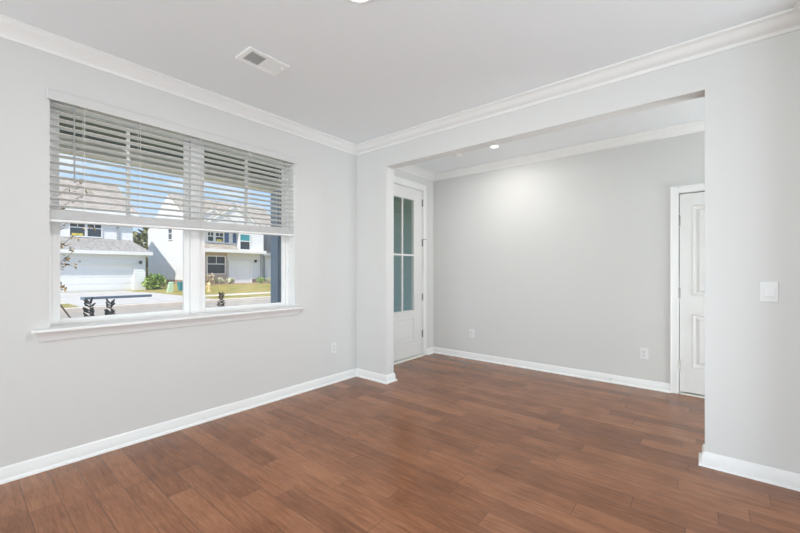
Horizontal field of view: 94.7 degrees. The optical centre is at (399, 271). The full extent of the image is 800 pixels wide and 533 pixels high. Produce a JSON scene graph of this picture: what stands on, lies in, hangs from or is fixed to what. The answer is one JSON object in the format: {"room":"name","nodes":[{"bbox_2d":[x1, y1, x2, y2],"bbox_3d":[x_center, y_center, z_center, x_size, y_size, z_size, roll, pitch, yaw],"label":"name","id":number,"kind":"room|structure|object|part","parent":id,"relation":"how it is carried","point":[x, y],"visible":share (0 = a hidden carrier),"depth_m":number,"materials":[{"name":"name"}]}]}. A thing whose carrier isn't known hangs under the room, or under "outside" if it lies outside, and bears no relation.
{"room":"empty living room","nodes":[
{"label":"empty living room","id":0,"kind":"room"},
{"bbox_2d":[0,37,432,467],"bbox_3d":[-2.326,-0.111,2.395,0.170,2.740,8.749,0,0,39],"label":"wall","id":1,"kind":"structure","parent":0,"point":[56,395],"depth_m":2.72,"materials":[{"name":"white paint"}]},
{"bbox_2d":[30,99,303,341],"bbox_3d":[-1.707,-0.361,3.104,0.217,1.610,2.006,0,0,39],"label":"window","id":2,"kind":"structure","parent":1,"relation":"in","point":[194,312],"depth_m":3.11,"materials":[{"name":"white plastic"}]},
{"bbox_3d":[-2.070,-0.753,2.808,0.021,0.763,0.857,0,0,39],"label":"sash","id":3,"kind":"part","parent":2,"relation":"part of","materials":[{"name":"white plastic"}]},
{"bbox_3d":[-2.067,-0.023,2.806,0.030,0.767,0.857,0,0,39],"label":"sash","id":4,"kind":"part","parent":2,"relation":"part of","materials":[{"name":"white plastic"}]},
{"bbox_3d":[-1.689,0.376,3.089,0.170,0.021,2.006,0,0,39],"label":"sill","id":5,"kind":"part","parent":2,"relation":"part of","materials":[{"name":"white paint"}]},
{"bbox_2d":[47,88,297,235],"bbox_3d":[-1.674,-0.741,3.085,0.082,0.844,1.872,0,0,39],"label":"window blind","id":6,"kind":"object","parent":2,"relation":"attached to","point":[57,216],"visible":0.9,"depth_m":2.85,"materials":[{"name":"white plastic"}]},
{"bbox_3d":[-1.954,-0.733,2.763,0.055,0.761,0.002,0,0,39],"label":"ladder cord","id":7,"kind":"part","parent":6,"relation":"part of","materials":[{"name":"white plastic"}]},
{"bbox_3d":[-1.685,-0.350,3.090,0.050,0.061,1.830,0,0,39],"label":"rail","id":8,"kind":"part","parent":6,"relation":"part of","materials":[{"name":"white plastic"}]},
{"bbox_3d":[-1.684,-0.738,3.091,0.055,0.751,0.002,0,0,39],"label":"ladder cord","id":9,"kind":"part","parent":6,"relation":"part of","materials":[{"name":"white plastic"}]},
{"bbox_3d":[-1.476,-0.023,3.525,0.030,0.767,0.852,0,0,39],"label":"sash","id":10,"kind":"part","parent":2,"relation":"part of","materials":[{"name":"white plastic"}]},
{"bbox_3d":[-1.479,-0.753,3.527,0.021,0.763,0.852,0,0,39],"label":"sash","id":11,"kind":"part","parent":2,"relation":"part of","materials":[{"name":"white plastic"}]},
{"bbox_2d":[0,368,396,484],"bbox_3d":[-2.474,1.214,1.677,0.512,0.089,7.452,0,0,39],"label":"baseboard","id":12,"kind":"structure","parent":1,"relation":"attached to","point":[16,471],"depth_m":2.83,"materials":[{"name":"white paint"}]},
{"bbox_2d":[331,342,335,353],"bbox_3d":[-0.749,0.867,4.174,0.009,0.118,0.072,0,0,39],"label":"wall outlet","id":13,"kind":"object","parent":1,"relation":"attached to","point":[333,345],"visible":1,"depth_m":4.17,"materials":[{"name":"white plastic"}]},
{"bbox_2d":[0,0,799,155],"bbox_3d":[-1.341,-1.438,0.524,3.728,0.086,7.108,0,0,39],"label":"crown molding","id":14,"kind":"structure","parent":1,"relation":"attached to","point":[786,21],"depth_m":2.69,"materials":[{"name":"white paint"}]},
{"bbox_2d":[394,176,425,364],"bbox_3d":[-0.002,-0.015,5.178,0.229,2.548,1.090,0,0,39],"label":"door","id":15,"kind":"structure","parent":1,"relation":"in","point":[409,325],"depth_m":5.36,"materials":[{"name":"white paint"}]},
{"bbox_3d":[0.038,0.829,5.146,0.007,0.340,0.526,0,0,39],"label":"raised panel","id":16,"kind":"part","parent":15,"relation":"part of","materials":[{"name":"white paint"}]},
{"bbox_3d":[0.039,-0.234,5.145,0.010,1.637,0.558,0,0,39],"label":"glass frame","id":17,"kind":"part","parent":15,"relation":"part of","materials":[{"name":"clear glass"}]},
{"bbox_2d":[0,0,794,172],"bbox_3d":[-0.008,-1.561,0.543,6.103,0.160,8.869,0,0,39],"label":"ceiling","id":18,"kind":"structure","parent":0,"point":[356,73],"depth_m":2.42,"materials":[{"name":"white paint"}]},
{"bbox_2d":[235,46,289,75],"bbox_3d":[-0.967,-1.469,2.604,0.196,0.024,0.304,0,0,39],"label":"ceiling vent","id":19,"kind":"object","parent":18,"relation":"in","point":[251,56],"visible":1,"depth_m":2.59,"materials":[{"name":"white metal"}]},
{"bbox_2d":[348,0,371,3],"bbox_3d":[-0.219,-1.476,1.942,0.190,0.009,0.190,0,0,39],"label":"recessed light","id":20,"kind":"object","parent":18,"relation":"in","point":[352,1],"visible":1,"depth_m":2.01,"materials":[{"name":"white ceramic"}]},
{"bbox_2d":[0,353,799,532],"bbox_3d":[-0.008,1.329,0.543,6.103,0.140,8.869,0,0,39],"label":"floor","id":21,"kind":"structure","parent":0,"point":[453,444],"depth_m":2.35,"materials":[{"name":"brown wood"}]},
{"bbox_2d":[394,197,410,311],"bbox_3d":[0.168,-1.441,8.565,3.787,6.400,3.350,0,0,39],"label":"glass pane","id":22,"kind":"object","parent":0,"point":[397,201],"depth_m":6.51,"materials":[{"name":"clear glass"}]},
{"bbox_2d":[433,131,704,394],"bbox_3d":[2.775,-0.111,3.932,6.103,2.740,0.100,0,0,39],"label":"wall","id":23,"kind":"structure","parent":0,"point":[563,261],"depth_m":4.49,"materials":[{"name":"white paint"}]},
{"bbox_2d":[470,329,473,337],"bbox_3d":[1.032,0.890,5.293,0.072,0.118,0.009,0,0,39],"label":"wall outlet","id":24,"kind":"object","parent":23,"relation":"attached to","point":[471,330],"visible":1,"depth_m":5.28,"materials":[{"name":"white plastic"}]},
{"bbox_2d":[426,347,670,392],"bbox_3d":[1.602,1.214,4.699,2.976,0.089,0.202,0,0,39],"label":"baseboard","id":25,"kind":"structure","parent":23,"relation":"attached to","point":[627,381],"depth_m":4.51,"materials":[{"name":"white paint"}]},
{"bbox_2d":[395,119,704,180],"bbox_3d":[2.290,-1.438,3.286,5.833,0.086,1.513,0,0,39],"label":"crown molding","id":26,"kind":"structure","parent":23,"relation":"attached to","point":[698,125],"depth_m":4.40,"materials":[{"name":"white paint"}]},
{"bbox_2d":[640,348,647,358],"bbox_3d":[2.633,0.888,3.978,0.072,0.118,0.009,0,0,39],"label":"wall outlet","id":27,"kind":"object","parent":23,"relation":"attached to","point":[643,351],"visible":1,"depth_m":3.98,"materials":[{"name":"white plastic"}]},
{"bbox_2d":[670,183,704,397],"bbox_3d":[3.168,0.193,3.547,0.918,2.132,0.114,0,0,39],"label":"door","id":28,"kind":"structure","parent":23,"relation":"in","point":[691,219],"depth_m":3.75,"materials":[{"name":"white paint"}]},
{"bbox_3d":[3.172,-0.210,3.554,0.560,0.919,0.015,0,0,39],"label":"panel moulding","id":29,"kind":"part","parent":28,"relation":"part of","materials":[{"name":"white paint"}]},
{"bbox_3d":[3.172,0.704,3.554,0.560,0.545,0.015,0,0,39],"label":"panel moulding","id":30,"kind":"part","parent":28,"relation":"part of","materials":[{"name":"white paint"}]},
{"bbox_3d":[3.174,-0.210,3.556,0.492,0.851,0.009,0,0,39],"label":"raised panel","id":31,"kind":"part","parent":28,"relation":"part of","materials":[{"name":"white paint"}]},
{"bbox_3d":[3.174,0.704,3.556,0.492,0.477,0.009,0,0,39],"label":"raised panel","id":32,"kind":"part","parent":28,"relation":"part of","materials":[{"name":"white paint"}]},
{"bbox_2d":[356,30,799,473],"bbox_3d":[1.769,-0.111,2.652,5.833,2.740,0.128,0,0,39],"label":"wall partition","id":33,"kind":"structure","parent":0,"point":[751,92],"depth_m":2.31,"materials":[{"name":"white paint"}]},
{"bbox_2d":[698,444,799,491],"bbox_3d":[2.909,1.214,1.511,2.622,0.089,0.508,0,0,39],"label":"baseboard","id":34,"kind":"structure","parent":33,"relation":"attached to","point":[770,475],"depth_m":2.25,"materials":[{"name":"white paint"}]},
{"bbox_2d":[760,282,777,301],"bbox_3d":[2.203,0.123,2.200,0.079,0.120,0.019,0,0,39],"label":"light switch","id":35,"kind":"object","parent":33,"relation":"attached to","point":[768,290],"visible":1,"depth_m":2.20,"materials":[{"name":"white plastic"}]},
{"label":"outside","id":36,"kind":"structure","parent":0,"visible":0},
{"bbox_2d":[60,291,210,306],"bbox_3d":[-18.387,1.719,23.707,14.990,0.250,5.900,0,0,39],"label":"driveway","id":37,"kind":"structure","parent":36,"point":[73,298],"depth_m":21.62,"materials":[{"name":"concrete"}]},
{"bbox_2d":[80,294,151,299],"bbox_3d":[-16.734,1.509,21.883,0.240,0.160,3.420,0,0,39],"label":"beam","id":38,"kind":"structure","parent":37,"relation":"on","point":[145,295],"depth_m":21.78,"materials":[{"name":"blue"}]},
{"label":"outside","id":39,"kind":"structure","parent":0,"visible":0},
{"bbox_2d":[60,283,270,307],"bbox_3d":[-42.651,1.544,67.381,108.550,0.650,170.000,0,0,39],"label":"lawn","id":40,"kind":"structure","parent":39,"point":[235,288],"depth_m":29.17,"materials":[{"name":"green plant"}]},
{"bbox_2d":[59,179,152,292],"bbox_3d":[-31.852,-3.301,30.418,15.160,10.120,15.380,0,0,39],"label":"house","id":41,"kind":"structure","parent":40,"relation":"on","point":[110,259],"depth_m":29.95,"materials":[{"name":"white"}]},
{"bbox_3d":[-25.755,-3.441,29.434,0.028,1.200,0.900,0,0,39],"label":"pane","id":42,"kind":"part","parent":41,"relation":"part of","materials":[{"name":"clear glass"}]},
{"bbox_3d":[-25.082,-3.441,30.253,0.028,1.200,0.880,0,0,39],"label":"pane","id":43,"kind":"part","parent":41,"relation":"part of","materials":[{"name":"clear glass"}]},
{"bbox_3d":[-23.991,0.439,29.008,0.100,2.320,5.360,0,0,39],"label":"door frame","id":44,"kind":"part","parent":41,"relation":"part of","materials":[{"name":"white"}]},
{"bbox_2d":[133,228,148,277],"bbox_3d":[-36.280,-2.608,53.595,5.384,7.933,7.812,0,0,39],"label":"tree","id":45,"kind":"object","parent":40,"relation":"on","point":[142,237],"visible":0.14,"depth_m":51.79,"materials":[{"name":"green plant"}]},
{"bbox_2d":[141,273,166,289],"bbox_3d":[-20.818,0.868,31.227,1.848,1.522,1.945,0,0,39],"label":"shrub","id":46,"kind":"object","parent":40,"relation":"on","point":[155,281],"visible":1,"depth_m":30.96,"materials":[{"name":"green plant"}]},
{"bbox_2d":[167,282,173,292],"bbox_3d":[-17.308,1.207,27.770,0.300,0.820,0.430,0,0,39],"label":"utility pedestal","id":47,"kind":"object","parent":40,"relation":"on","point":[170,284],"visible":0.98,"depth_m":27.68,"materials":[{"name":"green plastic"}]},
{"bbox_2d":[177,282,182,290],"bbox_3d":[-17.271,1.175,29.390,0.620,0.700,0.780,0,0,39],"label":"storage bin","id":48,"kind":"object","parent":40,"relation":"on","point":[179,284],"visible":0.5,"depth_m":29.08,"materials":[{"name":"teal plastic"}]},
{"bbox_2d":[206,282,211,291],"bbox_3d":[-14.489,1.180,28.011,0.390,0.750,0.440,0,0,39],"label":"fire hydrant","id":49,"kind":"object","parent":40,"relation":"on","point":[208,286],"visible":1,"depth_m":27.93,"materials":[{"name":"yellow metal"}]},
{"bbox_2d":[148,194,270,283],"bbox_3d":[-20.353,-3.081,41.432,12.350,9.680,10.600,0,0,39],"label":"house","id":50,"kind":"structure","parent":40,"relation":"on","point":[237,256],"depth_m":37.53,"materials":[{"name":"white paint"}]},
{"bbox_3d":[-18.425,-3.376,35.837,0.028,0.830,0.500,0,0,39],"label":"pane","id":51,"kind":"part","parent":50,"relation":"part of","materials":[{"name":"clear glass"}]},
{"bbox_3d":[-18.053,-0.616,36.212,0.028,1.650,1.650,0,0,39],"label":"pane","id":52,"kind":"part","parent":50,"relation":"part of","materials":[{"name":"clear glass"}]},
{"bbox_3d":[-17.892,-3.376,36.487,0.028,0.830,0.720,0,0,39],"label":"pane","id":53,"kind":"part","parent":50,"relation":"part of","materials":[{"name":"clear glass"}]},
{"bbox_3d":[-17.383,-5.576,35.855,0.120,2.170,2.750,0,0,39],"label":"rake trim","id":54,"kind":"part","parent":50,"relation":"part of","materials":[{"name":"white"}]},
{"bbox_3d":[-17.207,-5.276,36.228,0.120,1.570,2.150,0,0,39],"label":"rake trim","id":55,"kind":"part","parent":50,"relation":"part of","materials":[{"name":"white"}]},
{"bbox_2d":[225,233,228,242],"bbox_3d":[-17.412,-3.376,37.050,0.060,0.970,0.400,0,0,39],"label":"shutter","id":56,"kind":"object","parent":50,"relation":"hanging from","point":[226,234],"depth_m":37.05,"materials":[{"name":"blue"}]},
{"bbox_3d":[-16.464,0.089,38.077,0.100,2.280,2.470,0,0,39],"label":"door frame","id":57,"kind":"part","parent":50,"relation":"part of","materials":[{"name":"white"}]},
{"bbox_2d":[240,234,249,240],"bbox_3d":[-15.889,-3.431,37.792,0.010,0.620,1.000,0,0,39],"label":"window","id":58,"kind":"structure","parent":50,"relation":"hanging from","point":[243,237],"depth_m":37.77,"materials":[{"name":"teal"}]},
{"bbox_3d":[-15.904,-2.991,37.804,0.028,1.500,1.000,0,0,39],"label":"pane","id":59,"kind":"part","parent":50,"relation":"part of","materials":[{"name":"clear glass"}]},
{"bbox_2d":[205,282,268,284],"bbox_3d":[-15.663,1.333,37.257,2.300,0.290,9.300,0,0,39],"label":"mulch bed","id":60,"kind":"object","parent":40,"relation":"on","point":[253,282],"visible":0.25,"depth_m":36.40,"materials":[{"name":"brown soil"}]},
{"bbox_2d":[205,273,216,283],"bbox_3d":[-17.759,0.705,34.386,1.181,1.162,1.430,0,0,10],"label":"shrub","id":61,"kind":"object","parent":60,"relation":"on","point":[209,278],"visible":0.88,"depth_m":34.21,"materials":[{"name":"beige plant"}]},
{"bbox_2d":[215,278,224,283],"bbox_3d":[-17.263,0.921,35.363,0.890,0.677,0.966,0,0,-8],"label":"shrub","id":62,"kind":"object","parent":60,"relation":"on","point":[219,281],"visible":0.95,"depth_m":35.12,"materials":[{"name":"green plant"}]},
{"bbox_2d":[225,278,234,283],"bbox_3d":[-16.568,0.945,36.010,0.935,0.689,1.039,0,0,-26],"label":"shrub","id":63,"kind":"object","parent":60,"relation":"on","point":[228,280],"visible":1,"depth_m":35.85,"materials":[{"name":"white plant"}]},
{"bbox_2d":[255,277,264,282],"bbox_3d":[-14.613,0.929,38.579,0.905,0.712,1.082,0,0,-35],"label":"shrub","id":64,"kind":"object","parent":60,"relation":"on","point":[258,280],"visible":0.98,"depth_m":38.41,"materials":[{"name":"green plant"}]},
{"bbox_2d":[263,235,270,281],"bbox_3d":[-16.489,-1.691,49.517,12.460,6.500,11.200,0,0,39],"label":"house","id":65,"kind":"structure","parent":40,"relation":"on","point":[266,238],"depth_m":42.40,"materials":[{"name":"white"}]},
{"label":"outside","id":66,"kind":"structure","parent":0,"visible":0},
{"bbox_3d":[0.778,1.874,12.301,7.587,0.370,100.000,0,0,39],"label":"lawn","id":67,"kind":"structure","parent":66,"visible":0},
{"bbox_2d":[59,178,95,317],"bbox_3d":[-4.688,0.203,5.267,0.184,3.116,0.528,0,0,39],"label":"tree","id":68,"kind":"object","parent":67,"relation":"on","point":[61,244],"visible":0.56,"depth_m":5.24,"materials":[{"name":"brown plant"}]},
{"bbox_2d":[82,297,95,316],"bbox_3d":[-3.867,1.010,4.597,0.090,1.377,0.143,0,0,39],"label":"plant","id":69,"kind":"object","parent":67,"relation":"on","point":[86,301],"visible":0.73,"depth_m":4.58,"materials":[{"name":"brown plant"}]},
{"bbox_2d":[104,298,114,314],"bbox_3d":[-3.730,1.022,4.750,0.082,1.353,0.134,0,0,39],"label":"plant","id":70,"kind":"object","parent":67,"relation":"on","point":[107,312],"visible":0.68,"depth_m":4.74,"materials":[{"name":"brown plant"}]},
{"bbox_2d":[217,292,224,306],"bbox_3d":[-2.832,1.011,5.836,0.093,1.374,0.136,0,0,39],"label":"plant","id":71,"kind":"object","parent":67,"relation":"on","point":[220,294],"visible":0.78,"depth_m":5.83,"materials":[{"name":"brown plant"}]},
{"bbox_3d":[-2.503,1.519,3.699,1.755,0.400,7.540,0,0,39],"label":"porch slab","id":72,"kind":"object","parent":67,"relation":"on","visible":0},
{"bbox_2d":[271,190,280,302],"bbox_3d":[-1.821,0.058,5.598,0.260,2.520,0.260,0,0,39],"label":"porch column","id":73,"kind":"structure","parent":72,"relation":"on","point":[275,240],"depth_m":5.50,"materials":[{"name":"blue stone"}]},
{"bbox_2d":[59,133,280,191],"bbox_3d":[-3.027,-1.280,4.130,0.200,0.153,7.540,0,0,39],"label":"beam","id":74,"kind":"structure","parent":73,"relation":"on","point":[60,138],"depth_m":4.23,"materials":[{"name":"white paint"}]},
{"bbox_2d":[59,111,280,178],"bbox_3d":[-2.566,-1.481,3.751,1.872,0.240,7.540,0,0,39],"label":"ceiling","id":75,"kind":"structure","parent":74,"relation":"on","point":[60,116],"depth_m":3.93,"materials":[{"name":"grey paint"}]},
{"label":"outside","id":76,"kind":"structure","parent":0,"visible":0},
{"bbox_2d":[60,292,270,303],"bbox_3d":[-3.607,1.720,35.313,1.400,0.273,170.000,0,0,39],"label":"sidewalk","id":77,"kind":"structure","parent":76,"point":[254,292],"depth_m":25.51,"materials":[{"name":"concrete"}]},
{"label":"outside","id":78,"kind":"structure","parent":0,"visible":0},
{"bbox_2d":[60,299,270,317],"bbox_3d":[3.425,1.899,29.538,10.200,0.320,170.000,0,0,39],"label":"street","id":79,"kind":"structure","parent":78,"point":[72,314],"depth_m":17.23,"materials":[{"name":"grey asphalt"}]},
{"bbox_2d":[60,296,270,311],"bbox_3d":[-0.728,1.836,32.949,0.550,0.445,170.000,0,0,39],"label":"curb","id":80,"kind":"object","parent":79,"relation":"on","point":[263,297],"depth_m":18.48,"materials":[{"name":"concrete"}]}
]}

